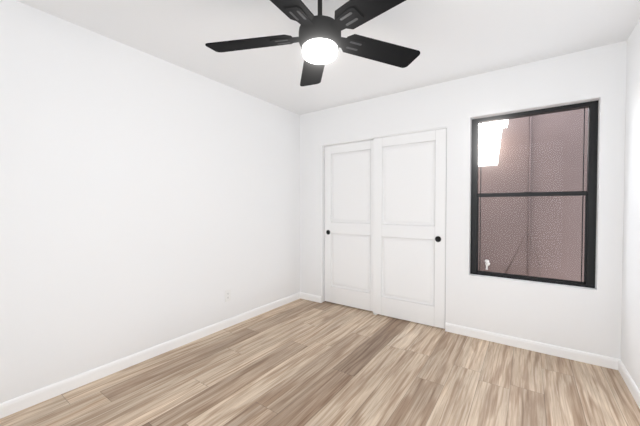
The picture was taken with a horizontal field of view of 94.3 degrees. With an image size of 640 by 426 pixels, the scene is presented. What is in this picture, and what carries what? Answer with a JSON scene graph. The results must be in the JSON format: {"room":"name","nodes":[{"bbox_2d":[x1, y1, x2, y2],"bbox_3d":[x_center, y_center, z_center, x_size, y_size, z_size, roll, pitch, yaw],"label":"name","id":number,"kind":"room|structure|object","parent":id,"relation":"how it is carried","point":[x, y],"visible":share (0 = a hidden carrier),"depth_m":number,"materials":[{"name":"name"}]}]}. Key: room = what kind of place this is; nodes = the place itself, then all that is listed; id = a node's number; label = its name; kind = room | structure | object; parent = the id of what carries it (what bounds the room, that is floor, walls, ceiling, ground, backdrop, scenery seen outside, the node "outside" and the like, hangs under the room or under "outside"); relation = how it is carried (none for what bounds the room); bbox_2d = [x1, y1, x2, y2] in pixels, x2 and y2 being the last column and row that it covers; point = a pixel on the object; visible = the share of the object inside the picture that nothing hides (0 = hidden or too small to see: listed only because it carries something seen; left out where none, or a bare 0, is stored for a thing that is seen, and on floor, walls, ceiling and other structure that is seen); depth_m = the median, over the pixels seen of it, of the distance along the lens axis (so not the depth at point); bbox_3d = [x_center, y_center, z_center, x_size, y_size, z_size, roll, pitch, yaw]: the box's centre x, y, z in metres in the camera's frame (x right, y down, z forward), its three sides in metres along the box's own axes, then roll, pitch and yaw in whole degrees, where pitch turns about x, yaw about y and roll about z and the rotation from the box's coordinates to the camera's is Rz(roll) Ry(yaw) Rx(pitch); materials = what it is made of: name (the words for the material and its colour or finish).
{"room":"empty bedroom","nodes":[
{"label":"empty bedroom","id":0,"kind":"room"},
{"bbox_2d":[0,0,299,403],"bbox_3d":[-1.353,-0.052,2.583,0.200,2.440,3.900,1,1,35],"label":"wall","id":1,"kind":"structure","parent":0,"point":[147,200],"depth_m":2.22,"materials":[{"name":"white paint"}]},
{"bbox_2d":[0,292,299,418],"bbox_3d":[-1.266,1.128,2.545,0.013,0.082,3.500,1,1,35],"label":"baseboard","id":2,"kind":"structure","parent":1,"relation":"attached to","point":[19,403],"depth_m":2.22,"materials":[{"name":"white"}]},
{"bbox_2d":[225,289,230,301],"bbox_3d":[-0.936,0.840,3.017,0.007,0.114,0.070,1,1,35],"label":"outlet","id":3,"kind":"object","parent":1,"relation":"attached to","point":[227,295],"visible":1,"depth_m":3.01,"materials":[{"name":"white plastic"}]},
{"bbox_2d":[0,298,639,425],"bbox_3d":[-0.014,1.237,1.671,3.470,0.100,3.900,1,1,35],"label":"floor","id":4,"kind":"structure","parent":0,"point":[301,362],"depth_m":2.05,"materials":[{"name":"brown wood"}]},
{"bbox_2d":[16,0,639,114],"bbox_3d":[-0.014,-1.313,1.619,3.470,0.120,3.900,1,1,35],"label":"ceiling","id":5,"kind":"structure","parent":0,"point":[449,40],"depth_m":2.11,"materials":[{"name":"white paint"}]},
{"bbox_2d":[205,0,419,85],"bbox_3d":[-0.007,-1.047,1.577,1.268,0.410,1.245,1,1,35],"label":"ceiling fan","id":6,"kind":"object","parent":5,"relation":"hanging from","point":[320,40],"visible":1,"depth_m":1.59,"materials":[{"name":"black metal"}]},
{"bbox_2d":[300,40,626,358],"bbox_3d":[1.047,-0.063,3.160,3.070,2.440,0.200,1,1,35],"label":"wall","id":7,"kind":"structure","parent":0,"point":[585,319],"depth_m":2.63,"materials":[{"name":"white paint"}]},
{"bbox_2d":[300,292,320,302],"bbox_3d":[-0.129,1.101,3.877,0.348,0.082,0.013,1,1,35],"label":"baseboard","id":8,"kind":"structure","parent":7,"relation":"attached to","point":[310,297],"depth_m":3.87,"materials":[{"name":"white wood"}]},
{"bbox_2d":[324,140,373,310],"bbox_3d":[0.370,0.146,3.601,0.751,1.980,0.039,1,1,35],"label":"closet door","id":9,"kind":"structure","parent":7,"relation":"in","point":[348,224],"depth_m":3.60,"materials":[{"name":"white paint"}]},
{"bbox_2d":[322,127,446,145],"bbox_3d":[0.658,-0.846,3.360,1.484,0.010,0.094,1,1,35],"label":"trim","id":10,"kind":"structure","parent":7,"relation":"attached to","point":[378,137],"depth_m":3.37,"materials":[{"name":"white wood"}]},
{"bbox_2d":[373,128,446,328],"bbox_3d":[0.929,0.155,3.156,0.776,1.980,0.039,1,1,35],"label":"closet door","id":11,"kind":"structure","parent":7,"relation":"in","point":[409,223],"depth_m":3.13,"materials":[{"name":"white paint"}]},
{"bbox_2d":[445,322,619,369],"bbox_3d":[1.739,1.128,2.570,1.233,0.082,0.013,1,1,35],"label":"baseboard","id":12,"kind":"structure","parent":7,"relation":"attached to","point":[583,356],"depth_m":2.50,"materials":[{"name":"white wood"}]},
{"bbox_2d":[470,100,597,287],"bbox_3d":[1.835,-0.149,2.623,0.892,1.480,0.074,1,1,35],"label":"window","id":13,"kind":"structure","parent":7,"relation":"in","point":[590,201],"depth_m":2.53,"materials":[{"name":"black"}]},
{"bbox_2d":[620,19,639,390],"bbox_3d":[1.326,-0.014,0.708,0.200,2.440,3.900,1,1,35],"label":"wall","id":14,"kind":"structure","parent":0,"point":[630,335],"depth_m":2.02,"materials":[{"name":"white paint"}]},
{"bbox_2d":[618,359,639,408],"bbox_3d":[1.238,1.163,0.792,0.013,0.082,3.500,1,1,35],"label":"baseboard","id":15,"kind":"structure","parent":14,"relation":"attached to","point":[629,382],"depth_m":1.98,"materials":[{"name":"white"}]},
{"label":"outside","id":16,"kind":"structure","parent":0,"visible":0},
{"bbox_3d":[2.340,1.458,3.354,11.000,0.390,1.550,1,1,35],"label":"ground","id":17,"kind":"structure","parent":16,"visible":0},
{"bbox_2d":[478,117,528,275],"bbox_3d":[0.456,-0.014,5.438,5.490,3.250,0.250,1,1,35],"label":"wall","id":18,"kind":"structure","parent":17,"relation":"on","point":[500,213],"depth_m":3.88,"materials":[{"name":"beige paint"}]},
{"bbox_2d":[506,116,540,276],"bbox_3d":[2.595,-0.105,3.770,0.426,2.700,0.024,1,1,35],"label":"tripod","id":19,"kind":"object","parent":18,"relation":"attached to","point":[529,230],"depth_m":3.73,"materials":[{"name":"grey metal"}]},
{"bbox_2d":[527,108,587,281],"bbox_3d":[4.971,-1.576,2.265,5.510,6.500,0.215,1,1,35],"label":"wall","id":20,"kind":"structure","parent":17,"relation":"on","point":[559,213],"depth_m":3.62,"materials":[{"name":"beige paint"}]}
]}

